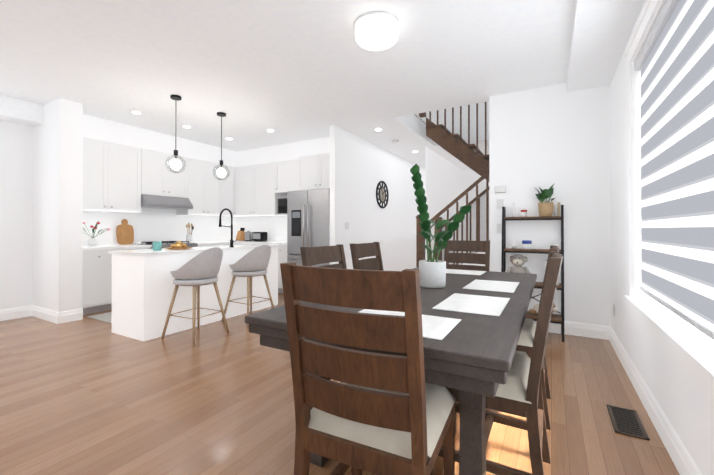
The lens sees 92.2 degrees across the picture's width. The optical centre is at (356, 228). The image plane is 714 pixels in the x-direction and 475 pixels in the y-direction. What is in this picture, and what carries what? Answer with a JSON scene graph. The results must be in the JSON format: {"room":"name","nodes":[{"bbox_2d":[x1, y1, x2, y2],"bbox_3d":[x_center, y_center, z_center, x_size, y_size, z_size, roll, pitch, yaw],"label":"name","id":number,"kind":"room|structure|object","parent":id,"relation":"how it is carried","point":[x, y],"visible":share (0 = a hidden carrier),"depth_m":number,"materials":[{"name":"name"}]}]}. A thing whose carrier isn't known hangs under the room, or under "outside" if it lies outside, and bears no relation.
{"room":"dining room","nodes":[
{"label":"dining room","id":0,"kind":"room"},
{"bbox_2d":[33,98,82,311],"bbox_3d":[-3.893,-0.213,4.464,0.780,2.740,0.240,0,0,29],"label":"column","id":1,"kind":"structure","parent":0,"point":[57,207],"depth_m":4.30,"materials":[{"name":"paint"}]},
{"bbox_2d":[31,305,60,323],"bbox_3d":[-3.936,1.087,4.335,0.766,0.140,0.016,0,0,29],"label":"baseboard","id":2,"kind":"structure","parent":1,"relation":"attached to","point":[49,315],"depth_m":4.30,"materials":[{"name":"white"}]},
{"bbox_2d":[0,120,175,309],"bbox_3d":[-4.556,-0.214,4.287,0.200,2.740,7.900,0,0,29],"label":"wall","id":3,"kind":"structure","parent":0,"point":[16,214],"depth_m":4.41,"materials":[{"name":"paint"}]},
{"bbox_2d":[0,305,30,320],"bbox_3d":[-5.295,1.080,2.753,0.016,0.140,4.109,0,0,29],"label":"baseboard","id":4,"kind":"structure","parent":3,"relation":"attached to","point":[24,311],"depth_m":4.39,"materials":[{"name":"white"}]},
{"bbox_2d":[83,137,113,212],"bbox_3d":[-3.887,-0.750,4.911,0.346,1.016,0.534,0,0,29],"label":"upper cabinet","id":5,"kind":"object","parent":3,"relation":"attached to","point":[98,156],"depth_m":4.91,"materials":[{"name":"white wood"}]},
{"bbox_2d":[114,143,140,212],"bbox_3d":[-3.668,-0.748,5.299,0.346,1.016,0.586,0,0,29],"label":"upper cabinet","id":6,"kind":"object","parent":3,"relation":"attached to","point":[122,184],"depth_m":5.23,"materials":[{"name":"white wood"}]},
{"bbox_2d":[138,148,197,208],"bbox_3d":[-3.291,-0.796,5.814,0.496,0.916,0.917,0,0,29],"label":"upper cabinet","id":7,"kind":"object","parent":3,"relation":"attached to","point":[158,187],"depth_m":5.73,"materials":[{"name":"white wood"}]},
{"bbox_2d":[170,161,209,216],"bbox_3d":[-3.072,-0.744,6.355,0.346,1.016,0.475,0,0,29],"label":"upper cabinet","id":8,"kind":"object","parent":3,"relation":"attached to","point":[203,210],"depth_m":6.38,"materials":[{"name":"white wood"}]},
{"bbox_2d":[210,162,217,216],"bbox_3d":[-2.894,-0.743,6.670,0.346,1.016,0.473,0,0,29],"label":"upper cabinet","id":9,"kind":"object","parent":3,"relation":"attached to","point":[213,181],"depth_m":6.59,"materials":[{"name":"white wood"}]},
{"bbox_2d":[218,164,233,216],"bbox_3d":[-2.708,-0.741,6.939,0.405,1.016,0.407,0,0,29],"label":"upper cabinet","id":10,"kind":"object","parent":3,"relation":"attached to","point":[225,188],"depth_m":6.85,"materials":[{"name":"white wood"}]},
{"bbox_2d":[83,114,238,166],"bbox_3d":[-3.247,-1.417,6.051,0.350,0.320,3.150,0,0,29],"label":"ceiling soffit","id":11,"kind":"structure","parent":0,"point":[98,128],"depth_m":5.54,"materials":[{"name":"paint"}]},
{"bbox_2d":[234,165,253,216],"bbox_3d":[-2.188,-0.741,7.022,0.577,1.016,0.406,0,0,29],"label":"upper cabinet","id":12,"kind":"object","parent":0,"relation":"attached to","point":[243,175],"depth_m":6.91,"materials":[{"name":"white wood"}]},
{"bbox_2d":[254,162,285,216],"bbox_3d":[-1.744,-0.742,6.805,0.636,1.016,0.347,0,0,29],"label":"upper cabinet","id":13,"kind":"object","parent":0,"relation":"attached to","point":[265,199],"depth_m":6.64,"materials":[{"name":"white wood"}]},
{"bbox_2d":[278,197,286,216],"bbox_3d":[-1.205,-0.416,6.501,0.540,0.319,0.285,0,0,29],"label":"microwave","id":14,"kind":"object","parent":0,"relation":"attached to","point":[282,201],"depth_m":6.45,"materials":[{"name":"black"}]},
{"bbox_2d":[235,136,329,166],"bbox_3d":[-1.243,-1.415,6.538,2.640,0.320,0.330,0,0,29],"label":"ceiling soffit","id":15,"kind":"structure","parent":0,"point":[288,151],"depth_m":6.43,"materials":[{"name":"paint"}]},
{"bbox_2d":[274,160,293,196],"bbox_3d":[-1.178,-0.958,6.486,0.663,0.586,0.347,0,0,29],"label":"upper cabinet","id":16,"kind":"object","parent":0,"relation":"attached to","point":[283,170],"depth_m":6.40,"materials":[{"name":"white wood"}]},
{"bbox_2d":[0,0,575,170],"bbox_3d":[-0.553,-1.733,4.559,6.910,0.300,12.300,0,0,29],"label":"ceiling","id":17,"kind":"structure","parent":0,"point":[288,71],"depth_m":3.31,"materials":[{"name":"paint"}]},
{"bbox_2d":[0,94,42,126],"bbox_3d":[-5.167,-1.470,2.691,0.310,0.240,4.110,0,0,29],"label":"bulkhead","id":18,"kind":"object","parent":17,"relation":"attached to","point":[20,111],"depth_m":4.25,"materials":[{"name":"paint"}]},
{"bbox_2d":[165,94,185,172],"bbox_3d":[-2.177,-1.122,4.130,0.219,0.924,0.219,0,0,29],"label":"pendant light","id":19,"kind":"object","parent":17,"relation":"hanging from","point":[175,164],"visible":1,"depth_m":4.11,"materials":[{"name":"glass"}]},
{"bbox_2d":[213,112,229,179],"bbox_3d":[-1.869,-1.119,4.737,0.219,0.924,0.219,0,0,29],"label":"pendant light","id":20,"kind":"object","parent":17,"relation":"hanging from","point":[221,171],"visible":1,"depth_m":4.71,"materials":[{"name":"glass"}]},
{"bbox_2d":[131,111,417,151],"bbox_3d":[-0.900,-1.560,5.874,2.654,0.034,4.254,0,0,29],"label":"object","id":21,"kind":"structure","parent":17,"relation":"attached to","point":[271,130],"depth_m":5.54,"materials":[{"name":"white plastic"}]},
{"bbox_2d":[354,11,398,50],"bbox_3d":[0.154,-1.524,2.689,0.350,0.132,0.350,0,0,29],"label":"flush-mount light","id":22,"kind":"object","parent":17,"relation":"attached to","point":[376,30],"visible":1,"depth_m":2.59,"materials":[{"name":"white glass"}]},
{"bbox_2d":[567,0,644,92],"bbox_3d":[0.823,-1.543,0.761,0.380,0.110,6.640,0,0,29],"label":"bulkhead","id":23,"kind":"object","parent":17,"relation":"attached to","point":[602,31],"visible":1,"depth_m":2.70,"materials":[{"name":"paint"}]},
{"bbox_2d":[294,154,321,190],"bbox_3d":[-0.730,-0.952,6.147,0.567,0.602,0.497,0,0,29],"label":"upper cabinet","id":24,"kind":"object","parent":0,"relation":"attached to","point":[307,169],"depth_m":5.93,"materials":[{"name":"white wood"}]},
{"bbox_2d":[0,293,679,474],"bbox_3d":[-0.553,1.207,4.547,6.910,0.100,12.300,0,0,29],"label":"floor","id":25,"kind":"structure","parent":0,"point":[85,395],"depth_m":2.19,"materials":[{"name":"brown wood"}]},
{"bbox_2d":[87,312,111,322],"bbox_3d":[-2.895,1.154,4.934,0.610,0.008,1.430,0,0,29],"label":"runner rug","id":26,"kind":"object","parent":25,"relation":"on","point":[105,317],"visible":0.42,"depth_m":4.41,"materials":[{"name":"beige fabric"}]},
{"bbox_2d":[82,249,121,314],"bbox_3d":[-3.770,0.726,4.838,0.616,0.865,0.534,0,0,29],"label":"base cabinet","id":27,"kind":"object","parent":25,"relation":"on","point":[97,263],"depth_m":4.66,"materials":[{"name":"white wood"}]},
{"bbox_2d":[83,245,133,248],"bbox_3d":[-3.664,0.276,5.018,0.626,0.035,0.947,0,0,29],"label":"countertop","id":28,"kind":"structure","parent":27,"relation":"on","point":[84,246],"depth_m":4.86,"materials":[{"name":"white stone"}]},
{"bbox_2d":[122,245,149,249],"bbox_3d":[-3.565,0.727,5.201,0.616,0.865,0.527,0,0,29],"label":"base cabinet","id":29,"kind":"object","parent":25,"relation":"on","point":[136,247],"depth_m":5.14,"materials":[{"name":"white"}]},
{"bbox_2d":[138,241,197,248],"bbox_3d":[-3.235,0.713,5.777,0.625,0.898,0.792,0,0,29],"label":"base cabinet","id":30,"kind":"object","parent":25,"relation":"on","point":[165,244],"depth_m":5.78,"materials":[{"name":"white"}]},
{"bbox_2d":[198,241,229,244],"bbox_3d":[-2.694,0.283,6.735,0.626,0.035,1.397,0,0,29],"label":"countertop","id":31,"kind":"structure","parent":30,"relation":"on","point":[199,242],"depth_m":6.37,"materials":[{"name":"white stone"}]},
{"bbox_2d":[112,248,277,340],"bbox_3d":[-1.980,0.725,4.522,0.672,0.865,1.974,0,0,29],"label":"kitchen island","id":32,"kind":"object","parent":25,"relation":"on","point":[143,286],"depth_m":3.75,"materials":[{"name":"white quartz"},{"name":"white painted wood"}]},
{"bbox_2d":[108,244,279,255],"bbox_3d":[-1.962,0.275,4.514,0.680,0.035,2.020,0,0,29],"label":"island countertop","id":33,"kind":"structure","parent":32,"relation":"on","point":[225,248],"depth_m":3.91,"materials":[{"name":"white stone"}]},
{"bbox_2d":[161,247,228,344],"bbox_3d":[-1.713,0.677,3.690,0.526,0.959,0.511,0,0,25],"label":"bar stool","id":34,"kind":"object","parent":25,"relation":"on","point":[196,272],"visible":1,"depth_m":3.54,"materials":[{"name":"grey fabric"}]},
{"bbox_2d":[222,244,273,325],"bbox_3d":[-1.353,0.680,4.369,0.526,0.959,0.511,0,0,32],"label":"bar stool","id":35,"kind":"object","parent":25,"relation":"on","point":[254,262],"visible":1,"depth_m":4.21,"materials":[{"name":"grey fabric"}]},
{"bbox_2d":[278,245,288,292],"bbox_3d":[-1.200,0.732,6.325,0.549,0.865,0.637,0,0,29],"label":"base cabinet","id":36,"kind":"object","parent":25,"relation":"on","point":[282,251],"depth_m":6.05,"materials":[{"name":"white"}]},
{"bbox_2d":[238,241,286,244],"bbox_3d":[-1.600,0.283,6.548,1.463,0.035,0.647,0,0,29],"label":"countertop","id":37,"kind":"structure","parent":36,"relation":"on","point":[239,242],"depth_m":6.33,"materials":[{"name":"white stone"}]},
{"bbox_2d":[287,188,329,266],"bbox_3d":[-0.628,0.273,5.863,0.855,1.780,0.823,0,0,29],"label":"refrigerator","id":38,"kind":"object","parent":25,"relation":"on","point":[308,218],"visible":0.31,"depth_m":5.54,"materials":[{"name":"grey metal"}]},
{"bbox_2d":[300,244,346,268],"bbox_3d":[-0.011,0.633,2.188,0.558,1.030,0.454,0,0,29],"label":"dining chair","id":39,"kind":"object","parent":25,"relation":"on","point":[310,256],"visible":0.15,"depth_m":2.33,"materials":[{"name":"brown wood"}]},
{"bbox_2d":[350,242,382,269],"bbox_3d":[0.284,0.635,2.710,0.558,1.030,0.454,0,0,29],"label":"dining chair","id":40,"kind":"object","parent":25,"relation":"on","point":[360,250],"visible":0.21,"depth_m":2.84,"materials":[{"name":"brown wood"}]},
{"bbox_2d":[280,262,455,474],"bbox_3d":[0.072,0.629,1.237,0.454,1.030,0.558,0,0,26],"label":"dining chair","id":41,"kind":"object","parent":25,"relation":"on","point":[379,414],"visible":1,"depth_m":1.04,"materials":[{"name":"brown wood"}]},
{"bbox_2d":[245,267,536,474],"bbox_3d":[0.521,0.768,2.220,1.070,0.760,2.240,0,0,29],"label":"dining table","id":42,"kind":"object","parent":25,"relation":"on","point":[469,356],"visible":0.6,"depth_m":1.31,"materials":[{"name":"grey wood"}]},
{"bbox_2d":[359,309,460,339],"bbox_3d":[0.171,0.382,1.408,0.440,0.004,0.300,0,0,29],"label":"placemat","id":43,"kind":"object","parent":42,"relation":"on","point":[437,327],"visible":0.44,"depth_m":1.37,"materials":[{"name":"white fabric"}]},
{"bbox_2d":[410,164,470,287],"bbox_3d":[0.544,-0.022,2.266,0.386,0.818,0.375,0,0,29],"label":"potted plant","id":44,"kind":"object","parent":42,"relation":"on","point":[432,271],"visible":1,"depth_m":2.25,"materials":[{"name":"plant"}]},
{"bbox_2d":[446,269,486,274],"bbox_3d":[0.899,0.389,3.064,0.440,0.004,0.300,0,0,29],"label":"placemat","id":45,"kind":"object","parent":42,"relation":"on","point":[466,272],"visible":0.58,"depth_m":2.99,"materials":[{"name":"white fabric"}]},
{"bbox_2d":[432,293,509,316],"bbox_3d":[0.596,0.383,1.754,0.300,0.004,0.440,0,0,29],"label":"placemat","id":46,"kind":"object","parent":42,"relation":"on","point":[479,304],"visible":0.98,"depth_m":1.71,"materials":[{"name":"white fabric"}]},
{"bbox_2d":[462,279,518,292],"bbox_3d":[0.910,0.386,2.311,0.300,0.004,0.440,0,0,29],"label":"placemat","id":47,"kind":"object","parent":42,"relation":"on","point":[496,286],"visible":0.98,"depth_m":2.25,"materials":[{"name":"white fabric"}]},
{"bbox_2d":[416,102,489,270],"bbox_3d":[2.090,-0.800,5.138,2.461,4.340,1.926,0,0,29],"label":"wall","id":48,"kind":"structure","parent":25,"relation":"on","point":[451,189],"depth_m":5.42,"materials":[{"name":"paint"}]},
{"bbox_2d":[444,240,489,270],"bbox_3d":[1.012,0.637,3.323,0.454,1.030,0.558,0,0,29],"label":"dining chair","id":49,"kind":"object","parent":25,"relation":"on","point":[469,246],"visible":0.31,"depth_m":3.52,"materials":[{"name":"brown wood"}]},
{"bbox_2d":[430,251,562,474],"bbox_3d":[0.649,0.630,1.620,0.558,1.030,0.454,0,0,29],"label":"dining chair","id":50,"kind":"object","parent":25,"relation":"on","point":[519,393],"visible":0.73,"depth_m":1.39,"materials":[{"name":"brown wood"}]},
{"bbox_2d":[501,183,563,341],"bbox_3d":[1.912,0.337,3.760,0.602,1.634,0.308,0,0,29],"label":"ladder shelf","id":51,"kind":"object","parent":25,"relation":"on","point":[546,210],"visible":0.58,"depth_m":3.73,"materials":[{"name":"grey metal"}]},
{"bbox_2d":[533,183,556,216],"bbox_3d":[2.039,-0.304,3.729,0.216,0.353,0.223,0,0,29],"label":"shelf plant","id":52,"kind":"object","parent":51,"relation":"on","point":[545,209],"depth_m":3.68,"materials":[{"name":"green plant"}]},
{"bbox_2d":[516,245,559,429],"bbox_3d":[1.008,0.633,2.255,0.558,1.030,0.454,0,0,29],"label":"dining chair","id":53,"kind":"object","parent":25,"relation":"on","point":[526,340],"visible":0.23,"depth_m":2.03,"materials":[{"name":"brown wood"}]},
{"bbox_2d":[607,405,649,440],"bbox_3d":[1.595,1.143,2.036,0.150,0.008,0.340,0,0,29],"label":"floor vent","id":54,"kind":"object","parent":25,"relation":"in","point":[626,421],"visible":0.98,"depth_m":2.02,"materials":[{"name":"brown metal"}]},
{"bbox_2d":[330,125,424,270],"bbox_3d":[0.952,-0.200,7.654,0.100,2.740,5.420,0,0,29],"label":"wall","id":55,"kind":"structure","parent":0,"point":[361,169],"depth_m":6.34,"materials":[{"name":"paint"}]},
{"bbox_2d":[322,153,329,188],"bbox_3d":[-0.366,-0.952,5.942,0.496,0.602,0.497,0,0,29],"label":"upper cabinet","id":56,"kind":"object","parent":55,"relation":"attached to","point":[325,156],"depth_m":5.75,"materials":[{"name":"white wood"}]},
{"bbox_2d":[376,181,388,207],"bbox_3d":[0.499,-0.654,6.728,0.022,0.540,0.540,0,0,29],"label":"decor","id":57,"kind":"object","parent":55,"relation":"attached to","point":[381,194],"visible":1,"depth_m":6.71,"materials":[{"name":"black metal"}]},
{"bbox_2d":[414,101,488,128],"bbox_3d":[1.592,-3.049,5.403,4.000,2.380,2.270,0,0,29],"label":"wall","id":58,"kind":"structure","parent":0,"point":[481,113],"depth_m":6.36,"materials":[{"name":"paint"}]},
{"bbox_2d":[464,170,488,186],"bbox_3d":[3.768,-0.194,9.061,3.420,2.740,0.200,0,0,29],"label":"wall","id":59,"kind":"structure","parent":0,"point":[474,174],"depth_m":9.27,"materials":[{"name":"paint"}]},
{"bbox_2d":[489,83,610,325],"bbox_3d":[2.139,-0.215,3.900,1.180,2.740,0.130,0,0,29],"label":"wall","id":60,"kind":"structure","parent":0,"point":[547,137],"depth_m":3.77,"materials":[{"name":"paint"}]},
{"bbox_2d":[497,224,501,232],"bbox_3d":[1.695,0.005,4.068,0.075,0.115,0.009,0,0,29],"label":"switch plate","id":61,"kind":"object","parent":60,"relation":"attached to","point":[499,226],"depth_m":4.07,"materials":[{"name":"white plastic"}]},
{"bbox_2d":[495,185,505,192],"bbox_3d":[1.695,-0.460,4.059,0.130,0.090,0.029,0,0,29],"label":"switch plate","id":62,"kind":"object","parent":60,"relation":"attached to","point":[500,189],"depth_m":4.05,"materials":[{"name":"white plastic"}]},
{"bbox_2d":[497,199,503,208],"bbox_3d":[1.695,-0.285,4.069,0.075,0.115,0.009,0,0,29],"label":"switch plate","id":63,"kind":"object","parent":60,"relation":"attached to","point":[500,202],"depth_m":4.07,"materials":[{"name":"white plastic"}]},
{"bbox_2d":[534,321,607,339],"bbox_3d":[2.082,1.085,3.841,1.168,0.140,0.017,0,0,29],"label":"baseboard","id":64,"kind":"structure","parent":60,"relation":"attached to","point":[570,328],"depth_m":3.66,"materials":[{"name":"white"}]},
{"bbox_2d":[610,0,713,474],"bbox_3d":[2.369,-0.219,2.903,0.200,2.740,12.300,0,0,29],"label":"wall","id":65,"kind":"structure","parent":0,"point":[685,402],"depth_m":2.42,"materials":[{"name":"paint"}]},
{"bbox_2d":[608,326,701,474],"bbox_3d":[0.981,1.072,0.661,0.016,0.140,6.639,0,0,29],"label":"baseboard","id":66,"kind":"structure","parent":65,"relation":"attached to","point":[682,459],"depth_m":1.93,"materials":[{"name":"white"}]},
{"bbox_2d":[624,0,713,402],"bbox_3d":[1.414,-0.366,1.284,0.210,2.010,3.110,0,0,29],"label":"window","id":67,"kind":"structure","parent":65,"relation":"in","point":[688,350],"depth_m":2.26,"materials":[{"name":"white"}]},
{"bbox_2d":[635,0,713,339],"bbox_3d":[1.760,-0.397,1.920,0.083,1.707,1.428,0,0,29],"label":"roller blind","id":68,"kind":"object","parent":67,"relation":"attached to","point":[674,62],"visible":1,"depth_m":1.77,"materials":[{"name":"white fabric"}]}
]}

